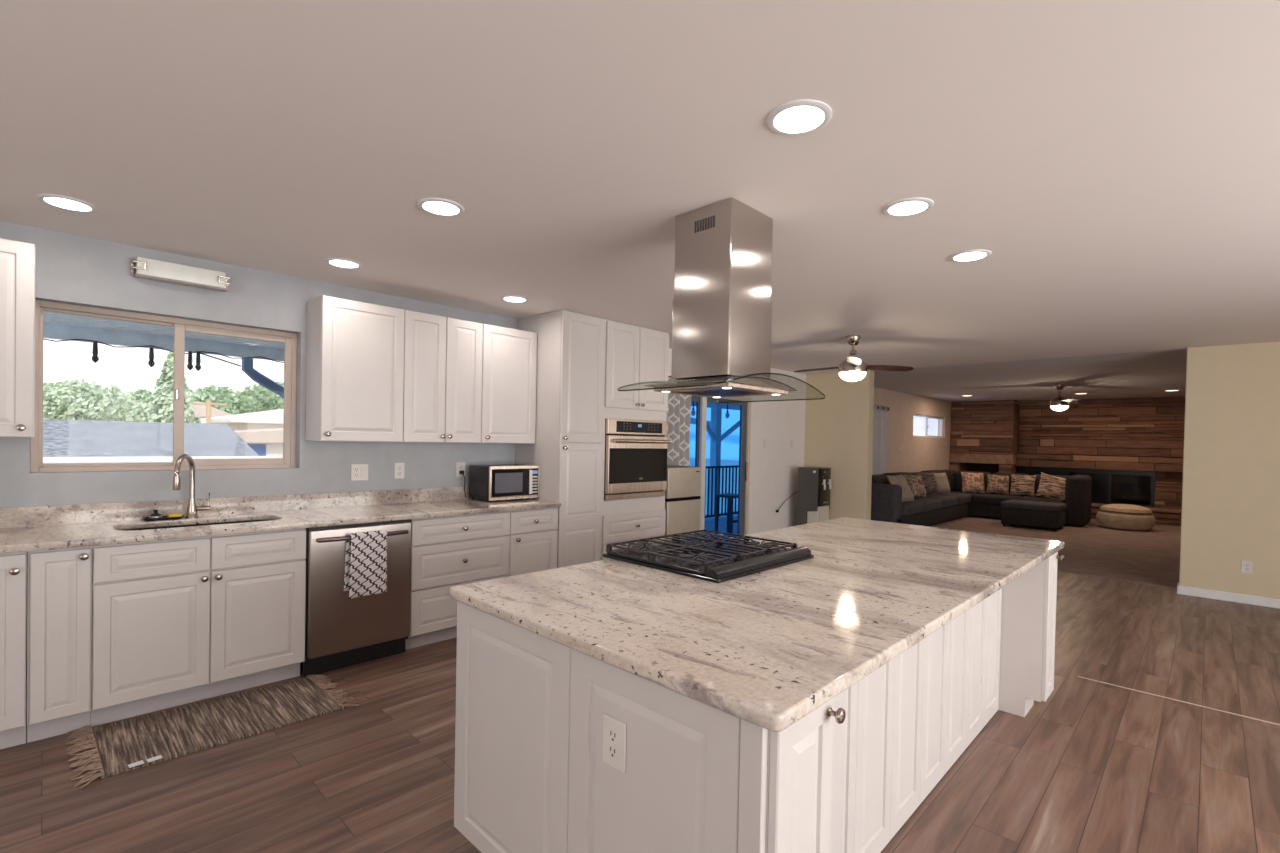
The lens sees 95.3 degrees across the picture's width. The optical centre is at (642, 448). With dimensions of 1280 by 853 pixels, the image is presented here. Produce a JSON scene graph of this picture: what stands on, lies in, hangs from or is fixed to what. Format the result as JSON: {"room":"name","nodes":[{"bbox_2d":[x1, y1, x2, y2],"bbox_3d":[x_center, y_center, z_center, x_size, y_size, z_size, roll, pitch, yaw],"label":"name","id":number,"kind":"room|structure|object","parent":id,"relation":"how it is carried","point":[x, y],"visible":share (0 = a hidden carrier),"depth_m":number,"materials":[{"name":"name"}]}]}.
{"room":"kitchen","nodes":[
{"label":"kitchen","id":0,"kind":"room"},
{"bbox_2d":[0,221,951,533],"bbox_3d":[1.383,0.103,7.725,0.150,2.460,18.200,2,1,44],"label":"wall","id":1,"kind":"structure","parent":0,"point":[70,268],"depth_m":3.83,"materials":[{"name":"paint"}]},
{"bbox_2d":[0,238,35,436],"bbox_3d":[-3.234,-0.517,2.606,0.344,0.916,0.717,2,1,44],"label":"upper cabinet","id":2,"kind":"object","parent":1,"relation":"attached to","point":[17,259],"visible":1,"depth_m":2.73,"materials":[{"name":"white wood"}]},
{"bbox_2d":[30,300,296,471],"bbox_3d":[-2.774,-0.323,3.493,0.074,0.905,1.232,2,1,44],"label":"window","id":3,"kind":"structure","parent":1,"relation":"in","point":[180,325],"depth_m":3.47,"materials":[{"name":"plastic"}]},
{"bbox_2d":[30,468,298,473],"bbox_3d":[-2.732,0.129,3.449,0.075,0.007,1.236,2,1,44],"label":"trim","id":4,"kind":"structure","parent":1,"relation":"attached to","point":[254,468],"depth_m":3.35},
{"bbox_2d":[130,257,229,291],"bbox_3d":[-2.652,-1.000,3.357,0.108,0.104,0.440,2,1,44],"label":"wall lamp","id":5,"kind":"object","parent":1,"relation":"attached to","point":[149,269],"visible":1,"depth_m":3.32,"materials":[{"name":"silver metal"}]},
{"bbox_2d":[0,486,471,528],"bbox_3d":[-2.334,0.367,3.796,0.018,0.134,3.506,2,1,44],"label":"backsplash","id":6,"kind":"structure","parent":1,"relation":"attached to","point":[13,517],"depth_m":3.54,"materials":[{"name":"stone"}]},
{"bbox_2d":[305,295,404,441],"bbox_3d":[-1.932,-0.510,3.943,0.344,0.916,0.523,2,1,44],"label":"upper cabinet","id":7,"kind":"object","parent":1,"relation":"attached to","point":[355,349],"visible":1,"depth_m":3.82,"materials":[{"name":"white wood"}]},
{"bbox_2d":[351,464,367,480],"bbox_3d":[-2.005,0.166,4.132,0.010,0.116,0.116,2,1,44],"label":"wall plate","id":8,"kind":"object","parent":1,"relation":"attached to","point":[359,472],"visible":1,"depth_m":4.13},
{"bbox_2d":[394,463,404,478],"bbox_3d":[-1.808,0.162,4.335,0.009,0.120,0.074,2,1,44],"label":"wall outlet","id":9,"kind":"object","parent":1,"relation":"attached to","point":[399,468],"visible":1,"depth_m":4.33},
{"bbox_2d":[403,310,482,442],"bbox_3d":[-1.539,-0.507,4.347,0.344,0.916,0.603,2,1,44],"label":"upper cabinet","id":10,"kind":"object","parent":1,"relation":"attached to","point":[442,391],"visible":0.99,"depth_m":4.23,"materials":[{"name":"white wood"}]},
{"bbox_2d":[481,324,536,443],"bbox_3d":[-1.153,-0.505,4.743,0.344,0.916,0.501,2,1,44],"label":"upper cabinet","id":11,"kind":"object","parent":1,"relation":"attached to","point":[509,355],"visible":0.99,"depth_m":4.63,"materials":[{"name":"white wood"}]},
{"bbox_2d":[691,395,750,534],"bbox_3d":[0.867,0.331,7.180,0.142,2.000,1.400,2,1,44],"label":"door","id":12,"kind":"structure","parent":1,"relation":"in","point":[701,402],"depth_m":7.54,"materials":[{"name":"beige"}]},
{"bbox_2d":[872,404,888,474],"bbox_3d":[4.204,0.131,10.459,0.052,1.840,0.854,2,1,44],"label":"curtain","id":13,"kind":"object","parent":1,"relation":"hanging from","point":[880,412],"visible":0.62,"depth_m":10.57,"materials":[{"name":"white fabric"}]},
{"bbox_2d":[913,414,943,437],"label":"window","id":14,"kind":"structure","parent":1,"relation":"in","point":[926,416],"depth_m":12.62,"materials":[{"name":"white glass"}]},
{"bbox_3d":[0.854,-0.782,6.968,0.102,0.017,2.070,2,1,44],"label":"curtain rod","id":15,"kind":"object","parent":1,"relation":"attached to","visible":0},
{"bbox_2d":[666,378,690,465],"bbox_3d":[0.352,0.271,6.430,0.066,2.060,0.472,2,1,44],"label":"curtain","id":16,"kind":"object","parent":15,"relation":"hanging from","point":[679,405],"visible":0.28,"depth_m":6.43,"materials":[{"name":"fabric"}]},
{"bbox_2d":[0,0,1279,401],"bbox_3d":[4.177,-1.088,5.011,7.660,0.150,18.200,2,1,44],"label":"ceiling","id":17,"kind":"structure","parent":0,"point":[1116,163],"depth_m":2.11,"materials":[{"name":"paint"}]},
{"bbox_2d":[36,194,97,212],"bbox_3d":[-2.607,-1.110,2.646,0.200,0.009,0.200,2,1,44],"label":"recessed light","id":18,"kind":"object","parent":17,"relation":"in","point":[59,201],"visible":1,"depth_m":2.64,"materials":[{"name":"white"}]},
{"bbox_2d":[325,258,362,268],"bbox_3d":[-1.786,-1.106,3.485,0.200,0.009,0.200,2,1,44],"label":"recessed light","id":19,"kind":"object","parent":17,"relation":"in","point":[337,262],"visible":1,"depth_m":3.48,"materials":[{"name":"white"}]},
{"bbox_2d":[417,198,463,216],"bbox_3d":[-0.901,-1.076,2.606,0.200,0.009,0.200,2,1,44],"label":"recessed light","id":20,"kind":"object","parent":17,"relation":"in","point":[435,206],"visible":1,"depth_m":2.60,"materials":[{"name":"white"}]},
{"bbox_2d":[501,295,528,302],"bbox_3d":[-0.944,-1.101,4.297,0.200,0.009,0.200,2,1,44],"label":"recessed light","id":21,"kind":"object","parent":17,"relation":"in","point":[510,298],"visible":1,"depth_m":4.29,"materials":[{"name":"white"}]},
{"bbox_2d":[617,198,824,402],"bbox_3d":[0.365,-0.648,2.662,0.632,0.811,0.820,2,1,44],"label":"range hood","id":22,"kind":"object","parent":17,"relation":"hanging from","point":[722,317],"visible":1,"depth_m":2.54,"materials":[{"name":"silver metal"}]},
{"bbox_2d":[767,99,831,135],"bbox_3d":[0.491,-1.037,1.836,0.200,0.009,0.200,2,1,44],"label":"recessed light","id":23,"kind":"object","parent":17,"relation":"in","point":[797,117],"visible":1,"depth_m":1.82,"materials":[{"name":"white"}]},
{"bbox_2d":[794,335,913,380],"bbox_3d":[1.871,-0.853,5.577,1.018,0.425,1.118,2,1,44],"label":"ceiling fan","id":24,"kind":"object","parent":17,"relation":"hanging from","point":[853,368],"visible":1,"depth_m":5.45,"materials":[{"name":"silver metal"}]},
{"bbox_2d":[883,197,933,216],"bbox_3d":[1.137,-1.033,2.504,0.200,0.009,0.200,2,1,44],"label":"recessed light","id":25,"kind":"object","parent":17,"relation":"in","point":[906,207],"visible":1,"depth_m":2.49,"materials":[{"name":"white"}]},
{"bbox_2d":[949,249,991,261],"bbox_3d":[1.750,-1.030,3.121,0.200,0.009,0.200,2,1,44],"label":"recessed light","id":26,"kind":"object","parent":17,"relation":"in","point":[978,254],"visible":1,"depth_m":3.11,"materials":[{"name":"white"}]},
{"bbox_2d":[1013,384,1090,410],"bbox_3d":[6.581,-0.826,9.466,0.983,0.427,1.121,2,1,44],"label":"ceiling fan","id":27,"kind":"object","parent":17,"relation":"hanging from","point":[1059,403],"visible":1,"depth_m":9.32,"materials":[{"name":"silver metal"}]},
{"bbox_2d":[0,571,1279,852],"bbox_3d":[1.544,1.473,2.390,7.650,0.120,10.790,2,1,44],"label":"floor","id":28,"kind":"structure","parent":0,"point":[1093,766],"depth_m":2.52,"materials":[{"name":"brown wood"}]},
{"bbox_2d":[0,552,27,748],"bbox_3d":[-3.120,0.876,2.538,0.665,0.879,0.609,2,1,44],"label":"base cabinet","id":29,"kind":"object","parent":28,"relation":"on","point":[13,566],"visible":0.98,"depth_m":2.52,"materials":[{"name":"white wood"}]},
{"bbox_2d":[27,546,91,742],"bbox_3d":[-2.833,0.878,2.832,0.665,0.879,0.207,2,1,44],"label":"base cabinet","id":30,"kind":"object","parent":28,"relation":"on","point":[59,581],"visible":0.96,"depth_m":2.63,"materials":[{"name":"white wood"}]},
{"bbox_2d":[90,528,305,726],"bbox_3d":[-2.450,0.880,3.226,0.665,0.879,0.889,2,1,44],"label":"base cabinet","id":31,"kind":"object","parent":28,"relation":"on","point":[176,622],"visible":0.97,"depth_m":2.97,"materials":[{"name":"white wood"}]},
{"bbox_2d":[65,675,357,787],"bbox_3d":[-2.072,1.322,2.873,0.624,0.020,1.097,2,1,44],"label":"rag rug","id":32,"kind":"object","parent":28,"relation":"on","point":[135,743],"visible":1,"depth_m":2.79,"materials":[{"name":"fabric"}]},
{"bbox_2d":[303,519,411,676],"bbox_3d":[-1.900,0.883,3.736,0.670,0.874,0.598,2,1,44],"label":"dishwasher","id":33,"kind":"object","parent":28,"relation":"on","point":[341,631],"visible":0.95,"depth_m":3.49,"materials":[{"name":"silver metal"}]},
{"bbox_2d":[344,530,386,598],"bbox_3d":[-1.661,0.688,3.505,0.059,0.378,0.234,2,1,44],"label":"tea towel","id":34,"kind":"object","parent":33,"relation":"hanging from","point":[365,574],"visible":1,"depth_m":3.49,"materials":[{"name":"fabric"}]},
{"bbox_2d":[405,511,509,649],"bbox_3d":[-1.455,0.885,4.248,0.665,0.879,0.742,2,1,44],"label":"base cabinet","id":35,"kind":"object","parent":28,"relation":"on","point":[447,552],"visible":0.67,"depth_m":3.96,"materials":[{"name":"white wood"}]},
{"bbox_2d":[508,507,557,576],"bbox_3d":[-1.042,0.888,4.672,0.665,0.879,0.441,2,1,44],"label":"base cabinet","id":36,"kind":"object","parent":28,"relation":"on","point":[533,535],"visible":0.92,"depth_m":4.45,"materials":[{"name":"white wood"}]},
{"bbox_2d":[0,498,560,553],"bbox_3d":[-2.097,0.425,3.565,0.645,0.034,3.506,2,1,44],"label":"countertop","id":37,"kind":"structure","parent":36,"relation":"on","point":[50,537],"depth_m":3.26,"materials":[{"name":"stone"}]},
{"bbox_2d":[142,515,183,520],"bbox_3d":[-2.712,0.391,3.301,0.100,0.014,0.180,2,1,44],"label":"soap tray","id":38,"kind":"object","parent":37,"relation":"on","point":[182,516],"visible":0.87,"depth_m":3.27,"materials":[{"name":"black plastic"}]},
{"bbox_2d":[173,454,209,517],"bbox_3d":[-2.602,0.214,3.331,0.102,0.372,0.251,1,1,3],"label":"faucet","id":39,"kind":"object","parent":37,"relation":"on","point":[192,508],"visible":1,"depth_m":3.37,"materials":[{"name":"silver metal"}]},
{"bbox_2d":[120,520,270,530],"bbox_3d":[-2.452,0.530,3.250,0.344,0.180,0.754,2,1,44],"label":"sink","id":40,"kind":"object","parent":37,"relation":"in","point":[251,520],"visible":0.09,"depth_m":3.35,"materials":[{"name":"grey metal"}]},
{"bbox_2d":[469,464,539,501],"bbox_3d":[-1.120,0.270,4.738,0.340,0.280,0.466,2,1,44],"label":"microwave","id":41,"kind":"object","parent":37,"relation":"on","point":[490,483],"visible":1,"depth_m":4.61,"materials":[{"name":"metal"}]},
{"bbox_2d":[515,310,604,567],"bbox_3d":[-0.708,0.111,4.989,0.665,2.437,0.462,2,1,44],"label":"pantry cabinet","id":42,"kind":"object","parent":28,"relation":"on","point":[567,448],"visible":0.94,"depth_m":4.75,"materials":[{"name":"white wood"}]},
{"bbox_2d":[601,319,668,559],"bbox_3d":[-0.264,0.113,5.444,0.665,2.437,0.807,2,1,44],"label":"tall cabinet","id":43,"kind":"object","parent":28,"relation":"on","point":[633,354],"visible":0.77,"depth_m":5.19,"materials":[{"name":"white wood"}]},
{"bbox_2d":[604,419,670,499],"bbox_3d":[-0.219,0.087,5.404,0.652,0.699,0.754,2,1,44],"label":"wall oven","id":44,"kind":"object","parent":43,"relation":"in","point":[635,466],"visible":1,"depth_m":5.18,"materials":[{"name":"silver metal"}]},
{"bbox_2d":[664,465,700,539],"bbox_3d":[0.237,0.756,5.903,0.482,1.159,0.515,2,1,44],"label":"refrigerator","id":45,"kind":"object","parent":28,"relation":"on","point":[683,492],"visible":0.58,"depth_m":5.71,"materials":[{"name":"silver metal"}]},
{"bbox_2d":[454,552,1064,852],"bbox_3d":[0.801,0.955,2.552,1.280,0.879,2.859,2,1,44],"label":"kitchen island","id":46,"kind":"object","parent":28,"relation":"on","point":[532,775],"visible":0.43,"depth_m":1.67,"materials":[{"name":"white wood"}]},
{"bbox_2d":[603,713,625,773],"bbox_3d":[-0.070,0.706,1.400,0.078,0.118,0.009,2,1,44],"label":"wall outlet","id":47,"kind":"object","parent":46,"relation":"attached to","point":[614,730],"visible":1,"depth_m":1.39,"materials":[{"name":"plastic"}]},
{"bbox_2d":[608,727,617,759],"bbox_3d":[-0.072,0.706,1.398,0.033,0.068,0.002,2,1,44],"label":"socket","id":48,"kind":"object","parent":47,"relation":"attached to","point":[612,731],"depth_m":1.40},
{"bbox_2d":[449,517,1064,731],"bbox_3d":[0.818,0.498,2.552,1.255,0.034,2.924,2,1,44],"label":"island countertop","id":49,"kind":"structure","parent":46,"relation":"on","point":[767,649],"depth_m":1.76,"materials":[{"name":"stone"}]},
{"bbox_2d":[603,529,813,582],"bbox_3d":[0.290,0.443,2.528,0.620,0.054,0.700,2,1,44],"label":"cooktop","id":50,"kind":"object","parent":49,"relation":"in","point":[717,558],"visible":1,"depth_m":2.40,"materials":[{"name":"black metal"}]},
{"bbox_2d":[797,467,830,524],"bbox_3d":[2.422,0.804,8.175,0.365,1.083,0.382,2,1,44],"label":"water cooler","id":51,"kind":"object","parent":28,"relation":"on","point":[814,483],"visible":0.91,"depth_m":8.07,"materials":[{"name":"grey plastic"}]},
{"bbox_2d":[1078,676,1279,724],"bbox_3d":[3.982,1.460,2.391,3.560,0.003,0.014,2,1,44],"label":"trim","id":52,"kind":"structure","parent":28,"relation":"on","point":[1078,676],"depth_m":3.30,"materials":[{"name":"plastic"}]},
{"bbox_2d":[804,370,873,519],"bbox_3d":[2.792,0.132,8.384,0.950,2.440,0.170,2,1,44],"label":"wall","id":53,"kind":"structure","parent":0,"point":[838,426],"depth_m":8.24,"materials":[{"name":"paint"}]},
{"bbox_2d":[929,515,1180,587],"bbox_3d":[7.892,1.504,8.910,7.650,0.126,7.410,2,1,44],"label":"floor","id":54,"kind":"structure","parent":0,"point":[1152,556],"depth_m":8.48,"materials":[{"name":"carpet"}]},
{"bbox_2d":[871,470,1091,526],"bbox_3d":[5.964,0.919,10.343,2.640,0.923,4.750,2,1,44],"label":"sectional sofa","id":55,"kind":"object","parent":54,"relation":"on","point":[887,505],"visible":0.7,"depth_m":10.58,"materials":[{"name":"fabric"}]},
{"bbox_2d":[872,475,888,483],"bbox_3d":[3.990,0.693,9.978,0.310,0.480,0.930,2,1,44],"label":"cushion","id":56,"kind":"object","parent":55,"relation":"on","point":[882,479],"depth_m":9.78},
{"bbox_2d":[882,472,912,475],"bbox_3d":[4.653,0.687,10.659,0.310,0.500,0.930,2,1,44],"label":"cushion","id":57,"kind":"object","parent":55,"relation":"on","point":[897,473],"depth_m":10.46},
{"bbox_2d":[887,475,913,501],"bbox_3d":[4.332,0.663,9.805,0.500,0.442,0.281,1,1,-38],"label":"throw pillow","id":58,"kind":"object","parent":55,"relation":"on","point":[907,495],"visible":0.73,"depth_m":9.73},
{"bbox_2d":[902,501,924,516],"bbox_3d":[4.232,0.982,9.713,0.600,0.180,0.890,2,1,44],"label":"seat cushion","id":59,"kind":"object","parent":55,"relation":"on","point":[909,508],"depth_m":9.52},
{"bbox_2d":[904,474,926,496],"bbox_3d":[4.903,0.664,10.506,0.420,0.395,0.224,1,1,-24],"label":"throw pillow","id":60,"kind":"object","parent":55,"relation":"on","point":[916,484],"visible":0.82,"depth_m":10.43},
{"bbox_2d":[912,497,941,511],"bbox_3d":[4.859,0.985,10.358,0.600,0.180,0.890,2,1,44],"label":"seat cushion","id":61,"kind":"object","parent":55,"relation":"on","point":[931,504],"depth_m":10.18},
{"bbox_2d":[916,472,938,494],"bbox_3d":[5.377,0.656,11.021,0.440,0.418,0.220,1,1,-24],"label":"throw pillow","id":62,"kind":"object","parent":55,"relation":"on","point":[929,480],"visible":0.77,"depth_m":10.95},
{"bbox_2d":[921,470,946,492],"bbox_3d":[5.978,0.694,12.020,0.310,0.500,0.930,2,1,44],"label":"cushion","id":63,"kind":"object","parent":55,"relation":"on","point":[929,471],"depth_m":11.94,"materials":[{"name":"fabric"}]},
{"bbox_2d":[916,495,957,508],"bbox_3d":[5.487,0.989,11.003,0.600,0.180,0.890,2,1,44],"label":"seat cushion","id":64,"kind":"object","parent":55,"relation":"on","point":[948,502],"depth_m":10.83,"materials":[{"name":"fabric"}]},
{"bbox_2d":[934,473,950,492],"bbox_3d":[5.865,0.669,11.523,0.420,0.395,0.224,1,1,-20],"label":"throw pillow","id":65,"kind":"object","parent":55,"relation":"on","point":[942,482],"visible":0.68,"depth_m":11.45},
{"bbox_2d":[944,470,955,490],"bbox_3d":[6.540,0.702,12.597,0.310,0.490,0.620,2,1,44],"label":"cushion","id":66,"kind":"object","parent":55,"relation":"on","point":[951,474],"depth_m":12.43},
{"bbox_2d":[930,492,971,504],"bbox_3d":[6.115,0.992,11.648,0.600,0.180,0.890,2,1,44],"label":"seat cushion","id":67,"kind":"object","parent":55,"relation":"on","point":[963,498],"depth_m":11.51,"materials":[{"name":"fabric"}]},
{"bbox_2d":[950,491,979,501],"bbox_3d":[6.656,0.995,12.203,0.600,0.180,0.660,2,1,44],"label":"seat cushion","id":68,"kind":"object","parent":55,"relation":"on","point":[971,493],"depth_m":12.08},
{"bbox_2d":[961,472,984,492],"bbox_3d":[6.875,0.700,12.145,0.440,0.423,0.212,1,1,14],"label":"throw pillow","id":69,"kind":"object","parent":55,"relation":"on","point":[971,482],"visible":1,"depth_m":12.08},
{"bbox_2d":[954,471,991,493],"bbox_3d":[7.009,0.719,12.384,0.680,0.480,0.330,2,1,44],"label":"cushion","id":70,"kind":"object","parent":55,"relation":"on","point":[957,475],"depth_m":12.40,"materials":[{"name":"fabric"}]},
{"bbox_2d":[972,493,1021,504],"bbox_3d":[7.084,1.011,11.661,0.750,0.180,0.640,2,1,44],"label":"seat cushion","id":71,"kind":"object","parent":55,"relation":"on","point":[977,498],"depth_m":11.53,"materials":[{"name":"fabric"}]},
{"bbox_2d":[986,474,1008,494],"bbox_3d":[7.231,0.721,11.881,0.400,0.384,0.205,2,1,38],"label":"throw pillow","id":72,"kind":"object","parent":55,"relation":"on","point":[996,483],"visible":1,"depth_m":11.82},
{"bbox_2d":[991,472,1029,496],"bbox_3d":[7.503,0.736,11.903,0.680,0.480,0.330,2,1,44],"label":"cushion","id":73,"kind":"object","parent":55,"relation":"on","point":[1003,474],"depth_m":11.78,"materials":[{"name":"fabric"}]},
{"bbox_2d":[1010,474,1035,495],"bbox_3d":[7.540,0.722,11.581,0.420,0.408,0.201,2,1,44],"label":"throw pillow","id":74,"kind":"object","parent":55,"relation":"on","point":[1020,484],"visible":1,"depth_m":11.52,"materials":[{"name":"fabric"}]},
{"bbox_2d":[1017,496,1064,502],"bbox_3d":[7.628,1.030,11.131,0.750,0.180,0.640,2,1,44],"label":"seat cushion","id":75,"kind":"object","parent":55,"relation":"on","point":[1031,498],"depth_m":11.01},
{"bbox_2d":[1032,474,1067,496],"bbox_3d":[7.997,0.753,11.421,0.680,0.480,0.330,2,1,44],"label":"cushion","id":76,"kind":"object","parent":55,"relation":"on","point":[1038,476],"depth_m":11.45,"materials":[{"name":"fabric"}]},
{"bbox_2d":[1036,472,1065,499],"bbox_3d":[7.780,0.734,11.054,0.596,0.564,0.260,2,1,24],"label":"throw pillow","id":77,"kind":"object","parent":55,"relation":"on","point":[1052,487],"visible":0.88,"depth_m":11.01,"materials":[{"name":"fabric"}]},
{"bbox_2d":[949,400,1021,473],"bbox_3d":[7.825,0.154,13.314,1.275,2.440,0.903,2,1,44],"label":"chimney breast","id":78,"kind":"object","parent":54,"relation":"on","point":[984,434],"visible":0.5,"depth_m":12.98,"materials":[{"name":"wood"}]},
{"bbox_2d":[1001,499,1066,530],"bbox_3d":[6.994,1.178,10.456,0.870,0.443,0.770,2,1,44],"label":"ottoman","id":79,"kind":"object","parent":54,"relation":"on","point":[1052,515],"visible":1,"depth_m":10.19,"materials":[{"name":"black fabric"}]},
{"bbox_2d":[1001,499,1066,511],"bbox_3d":[6.997,1.017,10.454,0.870,0.120,0.770,2,1,44],"label":"cushion","id":80,"kind":"object","parent":79,"relation":"on","point":[1013,505],"depth_m":10.25,"materials":[{"name":"fabric"}]},
{"bbox_2d":[1096,504,1155,529],"bbox_3d":[8.690,1.216,10.514,0.840,0.432,0.840,2,1,44],"label":"pouf","id":81,"kind":"object","parent":54,"relation":"on","point":[1116,516],"visible":1,"depth_m":10.24,"materials":[{"name":"fabric"}]},
{"bbox_2d":[1099,504,1152,513],"bbox_3d":[8.693,1.069,10.512,0.740,0.138,0.740,2,1,44],"label":"cushion","id":82,"kind":"object","parent":81,"relation":"on","point":[1110,508],"depth_m":10.31,"materials":[{"name":"fabric"}]},
{"bbox_2d":[1015,397,1184,525],"bbox_3d":[9.981,0.226,11.297,4.650,2.440,0.605,2,1,44],"label":"wood wall","id":83,"kind":"structure","parent":0,"point":[1120,429],"depth_m":11.68,"materials":[{"name":"brown wood"}]},
{"bbox_2d":[1179,341,1279,598],"bbox_3d":[6.615,0.262,4.647,3.395,2.440,0.150,2,1,44],"label":"wall","id":84,"kind":"structure","parent":0,"point":[1230,514],"depth_m":5.53,"materials":[{"name":"paint"}]},
{"bbox_2d":[1177,583,1279,608],"bbox_3d":[6.586,1.439,4.669,3.409,0.085,0.178,2,1,44],"label":"baseboard","id":85,"kind":"structure","parent":84,"relation":"attached to","point":[1184,590],"depth_m":5.54,"materials":[{"name":"wood"}]},
{"bbox_2d":[1241,560,1252,573],"bbox_3d":[5.657,1.106,5.463,0.078,0.118,0.009,2,1,44],"label":"wall outlet","id":86,"kind":"object","parent":84,"relation":"attached to","point":[1246,566],"visible":1,"depth_m":5.46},
{"label":"outside","id":87,"kind":"structure","parent":0,"visible":0},
{"bbox_2d":[690,458,738,514],"bbox_3d":[-38.106,2.626,78.960,155.400,0.200,180.000,2,1,44],"label":"ground","id":88,"kind":"structure","parent":87,"point":[692,460],"depth_m":69.02,"materials":[{"name":"blue"}]},
{"bbox_2d":[43,378,138,421],"bbox_3d":[-20.875,0.522,21.580,3.511,6.335,3.473,2,1,44],"label":"tree","id":89,"kind":"object","parent":88,"relation":"on","point":[83,400],"visible":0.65,"depth_m":21.09,"materials":[{"name":"green plant"}]},
{"bbox_2d":[107,400,157,421],"bbox_3d":[-22.038,0.739,25.425,2.057,5.744,2.062,2,1,44],"label":"tree","id":90,"kind":"object","parent":88,"relation":"on","point":[138,411],"visible":0.23,"depth_m":25.06,"materials":[{"name":"green plant"}]},
{"bbox_2d":[121,389,151,403],"bbox_3d":[-39.303,-0.881,45.667,4.514,7.713,4.327,2,1,44],"label":"tree","id":91,"kind":"object","parent":88,"relation":"on","point":[146,395],"visible":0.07,"depth_m":45.21,"materials":[{"name":"green plant"}]},
{"bbox_2d":[43,419,266,463],"bbox_3d":[-17.908,1.592,10.184,12.220,4.640,17.620,2,1,44],"label":"fence","id":92,"kind":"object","parent":88,"relation":"on","point":[64,441],"visible":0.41,"depth_m":12.21,"materials":[{"name":"white"}]},
{"bbox_2d":[147,351,195,422],"bbox_3d":[-17.710,0.001,21.925,1.529,7.493,1.452,2,1,44],"label":"tree","id":93,"kind":"object","parent":88,"relation":"on","point":[160,405],"visible":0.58,"depth_m":21.56,"materials":[{"name":"green plant"}]},
{"bbox_2d":[192,400,226,423],"bbox_3d":[-15.436,1.035,20.746,0.140,5.550,1.000,2,1,44],"label":"utility pole","id":94,"kind":"object","parent":88,"relation":"on","point":[208,403],"visible":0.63,"depth_m":20.65,"materials":[{"name":"brown wood"}]},
{"bbox_2d":[188,401,231,418],"bbox_3d":[-31.668,0.001,40.603,7.000,6.400,4.800,2,1,44],"label":"house","id":95,"kind":"structure","parent":88,"relation":"on","point":[200,410],"depth_m":38.42,"materials":[{"name":"white paint"}]},
{"bbox_2d":[189,385,259,414],"bbox_3d":[-37.183,-1.340,50.649,7.094,8.575,6.861,2,1,44],"label":"tree","id":96,"kind":"object","parent":88,"relation":"on","point":[221,395],"visible":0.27,"depth_m":50.04,"materials":[{"name":"green plant"}]},
{"bbox_2d":[200,409,283,430],"bbox_3d":[-15.510,0.379,40.362,11.500,6.300,23.800,2,1,44],"label":"building","id":97,"kind":"structure","parent":88,"relation":"on","point":[272,419],"depth_m":29.20,"materials":[{"name":"paint"}]},
{"bbox_2d":[234,428,282,457],"bbox_3d":[-15.456,1.384,24.323,5.000,4.750,4.500,2,1,44],"label":"garage","id":98,"kind":"structure","parent":88,"relation":"on","point":[265,442],"depth_m":22.21,"materials":[{"name":"white paint"}]},
{"bbox_2d":[241,381,283,412],"bbox_3d":[-37.511,-2.005,58.945,7.015,9.653,6.919,2,1,44],"label":"tree","id":99,"kind":"object","parent":88,"relation":"on","point":[267,400],"visible":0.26,"depth_m":56.92,"materials":[{"name":"green plant"}]},
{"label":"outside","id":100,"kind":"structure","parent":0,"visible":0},
{"bbox_2d":[704,511,737,536],"bbox_3d":[-0.870,1.472,7.818,3.120,0.130,22.000,2,1,44],"label":"porch deck","id":101,"kind":"object","parent":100,"point":[709,523],"depth_m":10.89,"materials":[{"name":"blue wood"}]},
{"bbox_2d":[704,465,738,517],"bbox_3d":[1.591,0.841,11.706,0.050,1.000,7.000,2,1,44],"label":"porch railing","id":102,"kind":"object","parent":101,"relation":"on","point":[732,466],"visible":0.22,"depth_m":11.63,"materials":[{"name":"black metal"}]},
{"bbox_2d":[706,403,739,517],"bbox_3d":[1.583,0.131,11.989,0.150,2.529,1.452,2,1,44],"label":"porch post","id":103,"kind":"object","parent":101,"relation":"on","point":[714,432],"visible":0.63,"depth_m":11.82,"materials":[{"name":"blue paint"}]},
{"bbox_2d":[715,493,737,533],"bbox_3d":[1.427,1.087,9.568,0.350,0.679,0.390,2,1,44],"label":"stool","id":104,"kind":"object","parent":101,"relation":"on","point":[729,496],"visible":0.62,"depth_m":9.53,"materials":[{"name":"black metal"}]},
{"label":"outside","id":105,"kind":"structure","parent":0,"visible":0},
{"bbox_2d":[43,311,736,405],"bbox_3d":[-0.968,-1.147,7.927,3.540,0.300,22.000,2,1,44],"label":"porch roof","id":106,"kind":"structure","parent":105,"point":[60,326],"depth_m":5.97,"materials":[{"name":"paint"}]},
{"bbox_2d":[43,338,173,366],"label":"string lights","id":107,"kind":"object","parent":106,"relation":"hanging from","point":[95,359],"depth_m":5.84,"materials":[{"name":"black metal"}]},
{"bbox_2d":[91,342,98,362],"bbox_3d":[-5.413,-0.953,5.767,0.056,0.205,0.056,2,1,44],"label":"bulb socket","id":108,"kind":"object","parent":107,"relation":"attached to","point":[95,358],"depth_m":5.75,"materials":[{"name":"black plastic"}]},
{"bbox_2d":[148,347,154,366],"bbox_3d":[-5.115,-0.952,6.073,0.056,0.205,0.056,2,1,44],"label":"bulb socket","id":109,"kind":"object","parent":107,"relation":"attached to","point":[151,363],"depth_m":6.06,"materials":[{"name":"black plastic"}]},
{"bbox_2d":[185,351,283,370],"label":"string lights","id":110,"kind":"object","parent":106,"relation":"hanging from","point":[190,359],"depth_m":6.35,"materials":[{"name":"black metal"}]},
{"bbox_2d":[242,357,283,397],"bbox_3d":[-4.317,-0.805,7.152,0.120,0.777,1.019,2,1,44],"label":"downspout","id":111,"kind":"object","parent":106,"relation":"attached to","point":[247,363],"visible":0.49,"depth_m":6.88,"materials":[{"name":"metal"}]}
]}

